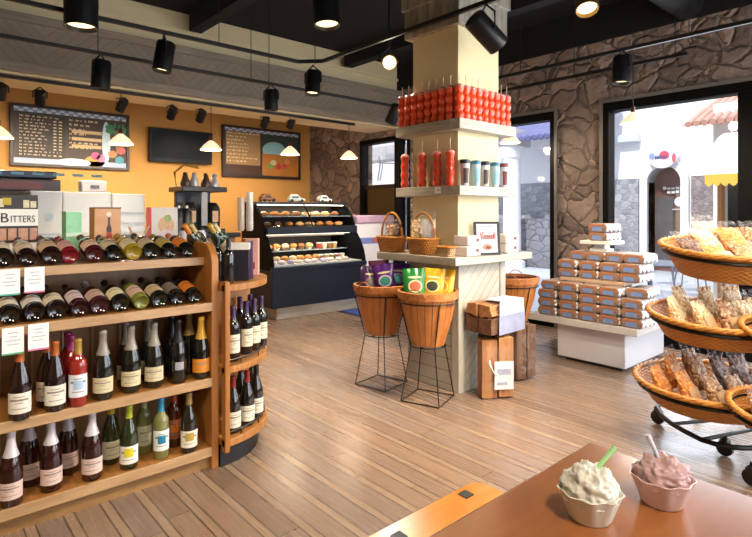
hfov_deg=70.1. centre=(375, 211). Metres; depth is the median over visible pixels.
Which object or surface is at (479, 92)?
skewer
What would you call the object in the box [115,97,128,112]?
spotlight
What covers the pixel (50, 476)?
print
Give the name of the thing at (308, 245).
muffin
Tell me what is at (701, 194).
stone wall
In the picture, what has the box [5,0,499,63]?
track
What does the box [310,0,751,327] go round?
wall
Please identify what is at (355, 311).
floor mat
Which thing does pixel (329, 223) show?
pastry
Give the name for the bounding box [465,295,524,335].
bundle
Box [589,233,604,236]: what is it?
print
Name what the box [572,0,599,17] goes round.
spotlight
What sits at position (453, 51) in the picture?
pillar
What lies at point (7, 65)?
trim
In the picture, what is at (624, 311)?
print
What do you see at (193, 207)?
pot
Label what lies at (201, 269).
wine rack
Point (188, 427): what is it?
wine bottle
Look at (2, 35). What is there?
track
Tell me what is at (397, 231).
bag
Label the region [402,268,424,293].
bag
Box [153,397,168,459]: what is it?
wine bottle
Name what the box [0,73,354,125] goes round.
track
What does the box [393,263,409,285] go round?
bag
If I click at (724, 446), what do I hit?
stand
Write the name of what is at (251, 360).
shelf
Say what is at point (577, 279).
board
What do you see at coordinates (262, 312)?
wine bottle
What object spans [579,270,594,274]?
print
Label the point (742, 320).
wicker basket
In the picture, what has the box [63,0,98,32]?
spotlight
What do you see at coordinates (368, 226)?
chest
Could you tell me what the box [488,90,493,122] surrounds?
skewer
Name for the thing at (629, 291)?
print
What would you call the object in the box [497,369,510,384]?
print
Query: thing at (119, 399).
shelf
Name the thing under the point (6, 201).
picture
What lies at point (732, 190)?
window
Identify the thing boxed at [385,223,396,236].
bag
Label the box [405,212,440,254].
gift basket
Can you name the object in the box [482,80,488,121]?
skewer
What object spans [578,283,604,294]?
snack package
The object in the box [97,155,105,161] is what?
picture
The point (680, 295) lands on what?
bag
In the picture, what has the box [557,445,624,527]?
cup
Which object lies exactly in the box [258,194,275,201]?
toy car
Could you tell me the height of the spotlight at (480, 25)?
0.349 m
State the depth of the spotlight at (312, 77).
5.23 m
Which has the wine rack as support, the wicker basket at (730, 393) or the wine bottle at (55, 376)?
the wine bottle at (55, 376)
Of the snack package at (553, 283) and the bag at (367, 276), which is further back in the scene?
the snack package at (553, 283)
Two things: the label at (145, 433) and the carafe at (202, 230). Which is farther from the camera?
the carafe at (202, 230)
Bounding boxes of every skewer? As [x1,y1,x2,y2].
[398,88,404,127]
[401,144,408,187]
[404,88,411,125]
[411,84,417,124]
[417,92,424,123]
[417,142,426,186]
[424,86,431,122]
[431,86,438,121]
[432,140,441,185]
[438,77,446,120]
[445,138,454,185]
[446,75,454,118]
[454,73,463,117]
[463,77,469,118]
[469,86,476,119]
[476,78,482,120]
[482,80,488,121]
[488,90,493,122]
[493,83,499,123]
[499,85,505,124]
[505,86,510,125]
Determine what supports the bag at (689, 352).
in the wicker basket at (641, 372)
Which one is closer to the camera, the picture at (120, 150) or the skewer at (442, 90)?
the skewer at (442, 90)
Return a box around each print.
[0,485,18,497]
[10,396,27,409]
[23,295,39,300]
[23,466,37,477]
[44,470,60,482]
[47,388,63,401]
[62,454,76,465]
[84,460,100,471]
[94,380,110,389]
[106,217,111,239]
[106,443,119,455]
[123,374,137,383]
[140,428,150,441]
[147,369,160,378]
[195,361,207,369]
[476,224,497,252]
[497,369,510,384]
[499,311,524,335]
[539,289,552,293]
[539,298,552,302]
[539,306,552,310]
[542,281,555,285]
[559,268,572,272]
[559,283,574,287]
[559,292,574,296]
[559,300,574,305]
[559,309,574,314]
[570,251,584,255]
[579,261,594,265]
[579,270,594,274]
[579,285,595,289]
[579,294,595,299]
[579,303,595,308]
[579,312,595,317]
[586,252,601,256]
[589,224,604,227]
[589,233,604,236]
[599,287,616,292]
[599,296,616,301]
[599,306,616,311]
[599,315,616,320]
[600,263,615,267]
[600,272,615,276]
[606,254,621,257]
[620,264,636,268]
[620,274,636,278]
[622,299,639,304]
[622,309,639,314]
[622,318,639,324]
[624,255,641,258]
[627,289,645,293]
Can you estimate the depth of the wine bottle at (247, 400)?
2.99 m
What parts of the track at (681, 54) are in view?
rail, drop rod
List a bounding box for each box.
[61,211,81,250]
[89,207,120,242]
[111,194,144,234]
[241,238,258,274]
[454,235,480,245]
[455,246,480,256]
[500,233,517,243]
[500,243,517,253]
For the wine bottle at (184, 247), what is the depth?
2.88 m
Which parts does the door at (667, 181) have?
panel, post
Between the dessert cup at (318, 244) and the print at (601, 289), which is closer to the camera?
the print at (601, 289)
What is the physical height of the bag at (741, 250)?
0.173 m
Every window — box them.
[510,107,556,327]
[599,76,751,362]
[728,183,737,227]
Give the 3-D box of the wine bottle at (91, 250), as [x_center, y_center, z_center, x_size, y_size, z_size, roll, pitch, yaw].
[-1.437,0.179,2.669,0.083,0.126,0.303,0,0,-41]
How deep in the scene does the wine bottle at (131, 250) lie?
2.70 m
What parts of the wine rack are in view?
panel, neck rail, panel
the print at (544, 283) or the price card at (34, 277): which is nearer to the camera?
the price card at (34, 277)
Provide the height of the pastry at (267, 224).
0.068 m
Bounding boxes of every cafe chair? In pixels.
[669,259,675,285]
[673,269,706,286]
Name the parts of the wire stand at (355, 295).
leg, leg, leg, leg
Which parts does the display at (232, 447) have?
guard rail, guard rail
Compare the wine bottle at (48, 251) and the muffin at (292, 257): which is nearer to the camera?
the wine bottle at (48, 251)
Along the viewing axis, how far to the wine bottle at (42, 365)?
2.38 m
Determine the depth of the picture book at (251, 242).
3.06 m
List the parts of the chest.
lid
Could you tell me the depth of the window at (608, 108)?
5.18 m
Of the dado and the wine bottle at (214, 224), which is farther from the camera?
the dado
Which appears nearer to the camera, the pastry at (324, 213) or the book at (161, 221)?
the book at (161, 221)
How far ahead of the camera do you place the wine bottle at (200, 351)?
2.79 m
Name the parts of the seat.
bolt plate, bolt plate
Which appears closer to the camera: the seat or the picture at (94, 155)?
the seat
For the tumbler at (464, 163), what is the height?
0.195 m
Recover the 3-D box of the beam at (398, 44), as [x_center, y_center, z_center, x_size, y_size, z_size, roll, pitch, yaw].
[2.217,-2.140,4.549,0.140,0.220,7.900,0,0,-41]
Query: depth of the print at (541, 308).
4.98 m
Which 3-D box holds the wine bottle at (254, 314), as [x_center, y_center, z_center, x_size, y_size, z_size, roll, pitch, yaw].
[-0.722,0.663,3.172,0.075,0.301,0.076,0,0,-34]
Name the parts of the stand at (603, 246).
post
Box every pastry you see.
[264,222,270,226]
[269,211,279,215]
[274,222,281,226]
[280,211,289,215]
[285,222,292,226]
[291,211,299,215]
[295,221,303,225]
[305,221,314,225]
[311,211,319,215]
[315,221,323,225]
[320,211,329,215]
[325,221,333,225]
[334,221,342,225]
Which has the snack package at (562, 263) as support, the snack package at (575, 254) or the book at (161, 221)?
the snack package at (575, 254)
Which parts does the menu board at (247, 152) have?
chalk panel, price panel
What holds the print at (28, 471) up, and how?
attached to the wine bottle at (29, 447)
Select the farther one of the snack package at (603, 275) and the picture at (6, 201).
the snack package at (603, 275)
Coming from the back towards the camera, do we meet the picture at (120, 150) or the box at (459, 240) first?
the picture at (120, 150)
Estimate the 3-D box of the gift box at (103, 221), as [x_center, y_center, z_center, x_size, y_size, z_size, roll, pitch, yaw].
[-1.488,0.109,2.946,0.138,0.270,0.092,0,0,-44]
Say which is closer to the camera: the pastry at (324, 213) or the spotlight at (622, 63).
the spotlight at (622, 63)
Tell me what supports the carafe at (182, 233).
on the countertop at (232, 235)
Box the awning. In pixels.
[705,132,737,186]
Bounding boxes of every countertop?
[44,232,240,246]
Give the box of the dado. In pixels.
[498,178,638,251]
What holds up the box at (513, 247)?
on the shelf at (399, 256)
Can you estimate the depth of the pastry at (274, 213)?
7.07 m
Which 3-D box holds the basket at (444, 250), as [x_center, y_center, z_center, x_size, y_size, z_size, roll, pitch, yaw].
[0.520,0.287,3.927,0.109,0.079,0.154,0,0,-41]
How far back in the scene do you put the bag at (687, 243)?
3.08 m
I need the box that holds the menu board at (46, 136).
[9,102,129,170]
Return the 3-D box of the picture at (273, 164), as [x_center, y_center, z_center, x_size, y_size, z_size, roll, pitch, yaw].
[-1.709,-0.832,9.616,0.741,0.384,0.005,0,0,-41]
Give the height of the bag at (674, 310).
0.228 m
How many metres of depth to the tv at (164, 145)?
8.30 m
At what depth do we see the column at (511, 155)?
13.01 m
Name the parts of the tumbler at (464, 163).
lid, printed panel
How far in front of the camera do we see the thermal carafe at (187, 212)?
5.12 m
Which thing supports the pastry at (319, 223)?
on the case
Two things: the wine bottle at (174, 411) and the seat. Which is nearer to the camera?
the seat
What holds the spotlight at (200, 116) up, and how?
attached to the bulkhead
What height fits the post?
1.900 m
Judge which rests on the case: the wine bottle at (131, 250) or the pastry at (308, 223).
the pastry at (308, 223)
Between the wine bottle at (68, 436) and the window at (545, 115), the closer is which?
the wine bottle at (68, 436)
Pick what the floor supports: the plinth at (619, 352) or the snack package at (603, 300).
the plinth at (619, 352)
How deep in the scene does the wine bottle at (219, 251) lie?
2.96 m
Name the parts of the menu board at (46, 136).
chalk panel, chalk panel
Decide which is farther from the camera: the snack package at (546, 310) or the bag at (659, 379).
the snack package at (546, 310)
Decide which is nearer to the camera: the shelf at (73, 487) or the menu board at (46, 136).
the shelf at (73, 487)
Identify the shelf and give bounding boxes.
[0,255,195,268]
[0,298,208,326]
[0,372,209,422]
[0,430,209,509]
[219,273,266,291]
[219,345,266,373]
[219,407,266,445]
[262,216,345,216]
[272,246,346,251]
[377,250,531,265]
[396,117,515,139]
[396,185,515,196]
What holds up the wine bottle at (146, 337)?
on the wine rack
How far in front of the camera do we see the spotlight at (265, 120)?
7.23 m
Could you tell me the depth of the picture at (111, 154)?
7.76 m
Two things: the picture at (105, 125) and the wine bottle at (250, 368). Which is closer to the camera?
the wine bottle at (250, 368)
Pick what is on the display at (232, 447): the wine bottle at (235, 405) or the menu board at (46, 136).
the wine bottle at (235, 405)
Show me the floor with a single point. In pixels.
(332, 455)
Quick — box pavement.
[505,266,712,310]
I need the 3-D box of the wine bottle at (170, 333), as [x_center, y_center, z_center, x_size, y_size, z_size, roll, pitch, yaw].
[-1.087,0.709,2.856,0.088,0.319,0.087,0,0,-23]
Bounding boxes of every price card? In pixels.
[0,269,19,295]
[2,326,23,355]
[24,267,44,293]
[28,322,48,350]
[435,187,440,192]
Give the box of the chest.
[353,215,393,265]
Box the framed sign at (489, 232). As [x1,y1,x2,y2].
[473,222,500,254]
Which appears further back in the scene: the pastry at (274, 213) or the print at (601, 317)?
the pastry at (274, 213)
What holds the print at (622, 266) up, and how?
on the snack package at (631, 268)
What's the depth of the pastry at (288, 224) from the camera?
7.11 m
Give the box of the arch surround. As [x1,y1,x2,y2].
[639,162,689,274]
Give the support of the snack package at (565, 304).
on the snack package at (566, 313)
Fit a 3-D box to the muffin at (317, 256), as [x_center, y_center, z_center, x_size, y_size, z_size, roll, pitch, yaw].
[-0.826,0.626,7.394,0.106,0.095,0.105,0,0,1]
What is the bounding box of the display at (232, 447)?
[219,273,266,466]
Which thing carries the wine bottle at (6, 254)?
on the wine rack
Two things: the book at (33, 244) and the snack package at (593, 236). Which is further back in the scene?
the snack package at (593, 236)
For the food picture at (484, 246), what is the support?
attached to the framed sign at (489, 232)
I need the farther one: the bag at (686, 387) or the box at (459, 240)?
the box at (459, 240)
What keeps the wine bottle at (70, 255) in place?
on the wine rack
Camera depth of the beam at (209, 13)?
5.63 m
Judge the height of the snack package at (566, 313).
0.078 m
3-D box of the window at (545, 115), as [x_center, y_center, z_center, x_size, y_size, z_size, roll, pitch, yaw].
[1.713,0.068,6.783,0.165,2.565,1.350,0,0,-41]
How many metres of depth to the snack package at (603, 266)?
4.68 m
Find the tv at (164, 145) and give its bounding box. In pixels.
[148,127,212,164]
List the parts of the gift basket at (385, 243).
handle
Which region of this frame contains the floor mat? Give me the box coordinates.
[338,308,360,316]
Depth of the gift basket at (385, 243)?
4.36 m
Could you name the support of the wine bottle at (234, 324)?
on the display at (232, 447)
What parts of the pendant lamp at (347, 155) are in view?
lamp shade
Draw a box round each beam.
[189,0,256,33]
[344,0,561,67]
[498,128,530,147]
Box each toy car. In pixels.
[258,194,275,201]
[288,194,304,201]
[316,195,331,202]
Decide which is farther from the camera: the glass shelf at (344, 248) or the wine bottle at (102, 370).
the glass shelf at (344, 248)
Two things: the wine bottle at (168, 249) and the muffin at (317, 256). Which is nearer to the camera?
the wine bottle at (168, 249)
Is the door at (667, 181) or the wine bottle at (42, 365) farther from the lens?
the door at (667, 181)
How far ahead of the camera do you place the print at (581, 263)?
4.83 m
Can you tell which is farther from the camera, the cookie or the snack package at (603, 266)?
the cookie
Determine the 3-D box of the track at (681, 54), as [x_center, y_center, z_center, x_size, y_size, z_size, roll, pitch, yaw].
[2.148,-1.842,5.687,0.026,0.816,2.100,0,0,-41]
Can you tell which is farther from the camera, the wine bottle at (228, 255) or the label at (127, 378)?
the wine bottle at (228, 255)
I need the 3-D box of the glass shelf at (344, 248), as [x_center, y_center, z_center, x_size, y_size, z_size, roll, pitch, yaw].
[-1.094,0.525,7.536,1.435,0.010,0.400,0,0,-41]
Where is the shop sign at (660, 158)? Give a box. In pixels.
[648,149,680,167]
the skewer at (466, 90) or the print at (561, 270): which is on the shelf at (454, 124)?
the skewer at (466, 90)
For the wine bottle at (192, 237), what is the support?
in the bin
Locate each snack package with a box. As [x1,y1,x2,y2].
[538,288,559,297]
[538,297,560,306]
[538,305,559,315]
[541,277,565,289]
[558,258,581,268]
[558,268,579,276]
[558,281,585,291]
[558,291,579,300]
[558,300,579,309]
[558,308,579,318]
[569,249,589,259]
[578,260,605,269]
[578,269,599,278]
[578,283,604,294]
[578,293,600,303]
[578,302,599,312]
[578,311,599,321]
[585,251,616,260]
[588,223,620,231]
[588,232,620,240]
[598,285,632,296]
[598,295,627,306]
[598,305,622,315]
[598,314,622,325]
[599,261,624,271]
[599,271,620,280]
[605,251,636,262]
[618,263,653,273]
[618,272,653,282]
[621,297,655,309]
[621,308,649,319]
[621,317,656,329]
[623,252,657,263]
[626,285,659,298]
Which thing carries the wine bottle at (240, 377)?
on the display at (232, 447)
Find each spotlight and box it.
[0,82,8,100]
[32,87,47,106]
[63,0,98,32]
[90,54,111,90]
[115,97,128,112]
[152,34,175,74]
[166,104,177,120]
[195,108,205,122]
[260,116,269,128]
[263,85,278,110]
[286,119,295,128]
[304,65,321,96]
[312,0,339,30]
[379,0,398,70]
[385,103,398,124]
[465,4,507,53]
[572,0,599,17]
[612,51,632,85]
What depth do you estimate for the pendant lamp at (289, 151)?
6.99 m
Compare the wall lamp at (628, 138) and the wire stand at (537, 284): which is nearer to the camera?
the wire stand at (537, 284)
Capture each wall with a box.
[0,87,309,241]
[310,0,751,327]
[498,218,549,267]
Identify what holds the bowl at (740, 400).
on the wicker basket at (730, 393)
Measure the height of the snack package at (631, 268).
0.078 m
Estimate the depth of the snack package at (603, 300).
4.53 m
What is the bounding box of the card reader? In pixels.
[78,180,105,191]
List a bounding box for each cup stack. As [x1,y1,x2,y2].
[237,198,244,230]
[246,192,253,230]
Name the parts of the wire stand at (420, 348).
leg, leg, leg, leg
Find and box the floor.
[0,308,751,536]
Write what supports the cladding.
attached to the pillar at (453, 51)
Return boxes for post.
[717,183,724,298]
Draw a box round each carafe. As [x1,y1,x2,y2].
[175,206,183,233]
[179,228,186,239]
[182,206,191,224]
[198,228,205,236]
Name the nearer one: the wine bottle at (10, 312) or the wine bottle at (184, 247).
the wine bottle at (10, 312)
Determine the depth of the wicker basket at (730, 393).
2.73 m
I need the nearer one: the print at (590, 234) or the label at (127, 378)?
the label at (127, 378)
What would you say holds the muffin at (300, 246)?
on the case
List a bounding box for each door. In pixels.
[360,136,409,262]
[655,167,679,271]
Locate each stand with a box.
[354,292,407,391]
[398,299,457,408]
[505,284,538,322]
[580,240,623,251]
[637,247,751,485]
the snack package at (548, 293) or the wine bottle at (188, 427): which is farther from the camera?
the snack package at (548, 293)
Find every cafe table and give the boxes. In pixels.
[430,443,751,536]
[647,260,673,285]
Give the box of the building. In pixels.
[713,101,737,297]
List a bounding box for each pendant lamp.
[0,122,13,139]
[108,128,133,145]
[200,136,221,150]
[281,142,299,155]
[341,147,356,158]
[500,137,519,143]
[620,106,646,125]
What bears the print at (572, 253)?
on the snack package at (575, 254)
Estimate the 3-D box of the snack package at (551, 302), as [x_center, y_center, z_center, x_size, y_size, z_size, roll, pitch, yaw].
[1.692,0.835,5.069,0.302,0.078,0.185,0,0,-41]
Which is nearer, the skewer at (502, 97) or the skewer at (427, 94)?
the skewer at (427, 94)
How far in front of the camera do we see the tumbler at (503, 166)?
4.29 m
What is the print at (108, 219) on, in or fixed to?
attached to the gift box at (103, 221)
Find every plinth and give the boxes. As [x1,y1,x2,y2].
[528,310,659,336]
[558,324,663,370]
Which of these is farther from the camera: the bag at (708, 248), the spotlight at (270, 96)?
the spotlight at (270, 96)
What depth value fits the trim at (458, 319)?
3.99 m
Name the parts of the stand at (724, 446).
rail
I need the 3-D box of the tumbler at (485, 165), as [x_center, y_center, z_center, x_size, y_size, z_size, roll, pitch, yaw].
[0.845,-0.293,4.154,0.076,0.195,0.076,0,0,-41]
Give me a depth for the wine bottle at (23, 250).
2.40 m
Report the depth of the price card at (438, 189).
4.03 m
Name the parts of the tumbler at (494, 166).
lid, printed panel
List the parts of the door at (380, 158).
rail, panel, pane, pane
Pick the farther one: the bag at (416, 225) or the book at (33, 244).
the bag at (416, 225)
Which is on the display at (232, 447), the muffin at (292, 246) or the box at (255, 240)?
the box at (255, 240)
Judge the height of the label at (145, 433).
0.062 m
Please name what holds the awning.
attached to the post
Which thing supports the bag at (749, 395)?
in the wicker basket at (730, 393)
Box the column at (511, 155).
[498,146,525,268]
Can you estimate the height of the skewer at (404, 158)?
0.360 m
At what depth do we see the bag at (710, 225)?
3.29 m
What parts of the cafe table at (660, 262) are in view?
post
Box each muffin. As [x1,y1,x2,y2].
[272,244,280,250]
[281,243,288,250]
[281,256,288,262]
[289,243,296,249]
[289,255,296,259]
[297,243,304,249]
[297,255,304,260]
[305,242,312,248]
[312,254,319,260]
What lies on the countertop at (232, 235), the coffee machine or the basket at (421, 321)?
the coffee machine
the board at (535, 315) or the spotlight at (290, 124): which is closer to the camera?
the board at (535, 315)
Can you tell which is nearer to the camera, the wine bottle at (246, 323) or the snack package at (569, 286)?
the wine bottle at (246, 323)
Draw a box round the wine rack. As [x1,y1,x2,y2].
[0,240,218,535]
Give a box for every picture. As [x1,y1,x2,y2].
[3,198,10,204]
[57,158,90,165]
[85,156,104,166]
[91,152,99,159]
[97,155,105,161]
[102,122,109,162]
[105,123,126,135]
[108,151,116,157]
[115,156,123,163]
[117,147,124,153]
[262,134,297,155]
[262,142,284,154]
[262,153,297,176]
[483,244,491,249]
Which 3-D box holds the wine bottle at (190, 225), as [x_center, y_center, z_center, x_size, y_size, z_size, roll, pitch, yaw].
[-1.023,0.174,3.141,0.068,0.226,0.215,0,0,20]
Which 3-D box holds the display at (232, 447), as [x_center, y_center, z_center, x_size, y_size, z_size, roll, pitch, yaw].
[-0.911,0.858,3.261,0.430,0.985,0.870,0,0,-41]
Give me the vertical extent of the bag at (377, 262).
0.275 m
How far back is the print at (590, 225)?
4.91 m
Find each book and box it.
[0,195,37,242]
[7,242,36,252]
[146,207,177,239]
[248,241,252,278]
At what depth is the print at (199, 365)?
2.78 m
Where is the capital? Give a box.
[401,0,510,42]
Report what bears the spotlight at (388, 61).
hanging from the ceiling
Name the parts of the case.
panel, price rail, panel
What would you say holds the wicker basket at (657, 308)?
on the stand at (724, 446)
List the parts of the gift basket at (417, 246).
handle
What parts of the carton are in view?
lid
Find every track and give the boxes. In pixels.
[0,32,391,106]
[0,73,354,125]
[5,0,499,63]
[498,0,751,79]
[498,11,686,92]
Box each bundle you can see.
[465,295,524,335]
[477,334,513,398]
[508,322,535,379]
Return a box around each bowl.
[732,390,751,429]
[744,319,751,336]
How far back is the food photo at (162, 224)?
3.17 m
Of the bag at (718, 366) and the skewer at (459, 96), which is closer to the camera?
the bag at (718, 366)
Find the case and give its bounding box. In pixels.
[242,202,366,319]
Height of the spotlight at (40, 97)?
0.208 m
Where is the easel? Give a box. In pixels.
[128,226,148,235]
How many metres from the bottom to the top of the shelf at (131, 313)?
0.038 m
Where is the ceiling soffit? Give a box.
[0,18,398,120]
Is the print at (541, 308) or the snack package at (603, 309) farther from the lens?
the print at (541, 308)
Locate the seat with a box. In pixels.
[368,483,503,536]
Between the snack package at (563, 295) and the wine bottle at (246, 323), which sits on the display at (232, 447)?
the wine bottle at (246, 323)
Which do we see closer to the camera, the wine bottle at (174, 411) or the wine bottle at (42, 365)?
the wine bottle at (42, 365)
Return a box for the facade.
[498,99,715,252]
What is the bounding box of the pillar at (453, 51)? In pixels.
[413,25,497,253]
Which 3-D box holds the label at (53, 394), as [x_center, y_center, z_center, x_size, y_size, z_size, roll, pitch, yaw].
[-1.391,0.794,2.329,0.064,0.052,0.014,0,0,-36]
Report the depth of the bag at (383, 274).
4.17 m
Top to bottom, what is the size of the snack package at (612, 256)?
0.078 m
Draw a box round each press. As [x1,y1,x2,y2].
[0,170,101,179]
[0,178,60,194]
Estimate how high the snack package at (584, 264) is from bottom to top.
0.078 m
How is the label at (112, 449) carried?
attached to the wine bottle at (110, 431)
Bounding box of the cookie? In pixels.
[277,260,285,264]
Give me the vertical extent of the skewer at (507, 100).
0.335 m
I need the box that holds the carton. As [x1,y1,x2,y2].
[231,242,249,280]
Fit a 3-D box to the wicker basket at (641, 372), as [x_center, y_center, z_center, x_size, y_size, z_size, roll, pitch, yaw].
[1.906,1.017,3.050,0.827,0.182,0.744,0,0,-11]
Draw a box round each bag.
[361,266,374,286]
[368,260,388,265]
[372,263,395,286]
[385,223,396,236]
[393,224,400,236]
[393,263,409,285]
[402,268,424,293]
[411,219,420,237]
[421,219,435,237]
[422,267,445,293]
[443,269,455,293]
[649,364,673,392]
[664,353,680,388]
[666,295,687,321]
[671,285,692,317]
[674,370,702,399]
[675,237,703,251]
[681,347,695,377]
[687,228,723,248]
[687,355,707,390]
[690,299,717,326]
[691,221,724,248]
[697,286,718,318]
[699,245,732,254]
[702,373,725,402]
[708,355,729,389]
[714,227,749,254]
[715,300,739,328]
[721,286,741,308]
[723,374,742,388]
[727,354,748,384]
[728,245,751,256]
[732,300,751,315]
[739,227,751,244]
[740,372,751,384]
[743,297,751,304]
[747,393,751,412]
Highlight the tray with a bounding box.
[580,240,623,244]
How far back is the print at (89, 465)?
2.45 m
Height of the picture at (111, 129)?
0.193 m
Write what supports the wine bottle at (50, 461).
on the wine rack
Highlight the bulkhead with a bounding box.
[0,0,397,132]
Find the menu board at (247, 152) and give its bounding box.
[221,124,300,179]
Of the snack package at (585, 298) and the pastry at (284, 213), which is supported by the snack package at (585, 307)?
the snack package at (585, 298)
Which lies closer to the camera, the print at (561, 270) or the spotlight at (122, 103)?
the print at (561, 270)
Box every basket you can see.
[353,281,402,335]
[376,212,407,251]
[397,288,458,347]
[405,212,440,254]
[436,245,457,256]
[505,269,539,321]
[632,358,751,424]
[645,297,751,352]
[657,235,751,285]
[724,384,751,429]
[736,313,751,336]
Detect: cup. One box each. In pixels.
[316,242,321,248]
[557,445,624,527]
[630,433,696,511]
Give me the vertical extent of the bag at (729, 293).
0.234 m
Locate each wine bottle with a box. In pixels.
[0,240,13,267]
[0,295,20,323]
[0,431,22,508]
[8,347,31,420]
[12,237,36,265]
[18,427,39,487]
[19,286,45,320]
[36,235,61,264]
[36,338,50,407]
[39,422,62,492]
[40,284,66,318]
[44,341,65,411]
[54,236,79,263]
[58,418,78,475]
[60,331,71,359]
[62,283,88,315]
[62,334,75,402]
[68,338,86,407]
[76,234,103,261]
[81,281,108,313]
[81,413,102,481]
[92,329,112,400]
[95,235,122,260]
[100,280,129,310]
[102,409,119,464]
[113,234,141,259]
[116,322,129,385]
[120,279,148,308]
[120,405,137,470]
[121,325,140,393]
[131,233,159,258]
[136,402,151,454]
[137,277,167,306]
[140,319,152,380]
[144,322,162,388]
[149,233,177,257]
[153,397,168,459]
[155,276,184,304]
[163,316,175,376]
[165,233,193,256]
[166,395,181,447]
[169,319,186,383]
[171,275,200,302]
[180,392,196,453]
[182,223,201,244]
[183,314,195,373]
[188,223,207,241]
[192,316,209,378]
[207,223,225,252]
[212,222,228,239]
[215,237,222,280]
[223,238,233,282]
[230,305,239,361]
[230,375,240,433]
[236,296,242,321]
[236,370,243,396]
[239,301,252,353]
[240,370,254,425]
[248,294,252,313]
[249,366,252,382]
[250,298,260,350]
[251,364,262,417]
[257,296,266,345]
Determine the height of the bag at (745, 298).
0.226 m
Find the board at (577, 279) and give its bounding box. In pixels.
[560,276,647,285]
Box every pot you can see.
[181,202,197,228]
[204,202,219,227]
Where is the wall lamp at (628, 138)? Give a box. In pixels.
[615,133,640,143]
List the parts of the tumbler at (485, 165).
lid, printed panel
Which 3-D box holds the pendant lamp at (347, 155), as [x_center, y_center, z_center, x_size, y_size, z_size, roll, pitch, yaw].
[-0.388,-1.014,7.704,0.250,0.491,0.250,0,0,-41]
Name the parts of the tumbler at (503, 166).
printed panel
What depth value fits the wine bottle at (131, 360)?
2.57 m
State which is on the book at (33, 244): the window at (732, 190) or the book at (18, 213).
the book at (18, 213)
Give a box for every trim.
[0,8,401,126]
[31,0,397,81]
[452,261,504,393]
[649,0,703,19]
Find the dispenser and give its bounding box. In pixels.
[62,192,110,235]
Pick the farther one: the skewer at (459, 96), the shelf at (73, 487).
the skewer at (459, 96)
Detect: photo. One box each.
[158,217,173,230]
[158,230,174,236]
[164,215,170,220]
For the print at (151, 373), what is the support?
attached to the wine bottle at (153, 360)
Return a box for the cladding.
[408,262,498,390]
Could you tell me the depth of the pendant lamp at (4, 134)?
4.95 m
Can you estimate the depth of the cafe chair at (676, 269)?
9.18 m
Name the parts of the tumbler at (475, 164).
lid, printed panel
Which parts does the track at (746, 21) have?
drop rod, drop rod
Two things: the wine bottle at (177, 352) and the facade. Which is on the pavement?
the facade
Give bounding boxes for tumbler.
[460,159,469,185]
[471,152,480,185]
[481,161,489,186]
[490,154,499,186]
[500,163,508,186]
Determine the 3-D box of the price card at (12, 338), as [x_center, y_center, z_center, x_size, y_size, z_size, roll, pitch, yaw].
[-1.502,0.534,2.217,0.076,0.112,0.002,0,0,-41]
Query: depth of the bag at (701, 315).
2.96 m
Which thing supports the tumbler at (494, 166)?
on the shelf at (453, 190)
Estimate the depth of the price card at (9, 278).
2.29 m
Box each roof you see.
[498,112,619,143]
[681,96,737,127]
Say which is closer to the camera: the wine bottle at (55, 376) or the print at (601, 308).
the wine bottle at (55, 376)
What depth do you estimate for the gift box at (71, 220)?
2.80 m
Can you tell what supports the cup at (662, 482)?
on the cafe table at (535, 507)
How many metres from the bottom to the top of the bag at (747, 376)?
0.219 m
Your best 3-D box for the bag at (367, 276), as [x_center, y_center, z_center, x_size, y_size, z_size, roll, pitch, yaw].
[-0.042,0.562,4.216,0.187,0.280,0.096,0,0,-13]
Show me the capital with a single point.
(416, 12)
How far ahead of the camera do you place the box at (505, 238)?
4.23 m
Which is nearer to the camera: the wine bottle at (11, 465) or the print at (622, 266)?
the wine bottle at (11, 465)
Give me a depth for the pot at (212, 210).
5.36 m
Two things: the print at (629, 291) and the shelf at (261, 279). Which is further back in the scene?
the print at (629, 291)
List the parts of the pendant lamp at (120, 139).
lamp shade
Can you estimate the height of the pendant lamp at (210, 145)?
0.528 m
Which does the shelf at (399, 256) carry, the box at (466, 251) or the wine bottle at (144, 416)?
the box at (466, 251)
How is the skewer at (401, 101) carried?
on the shelf at (454, 124)
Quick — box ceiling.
[131,0,618,65]
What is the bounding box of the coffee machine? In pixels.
[169,164,226,232]

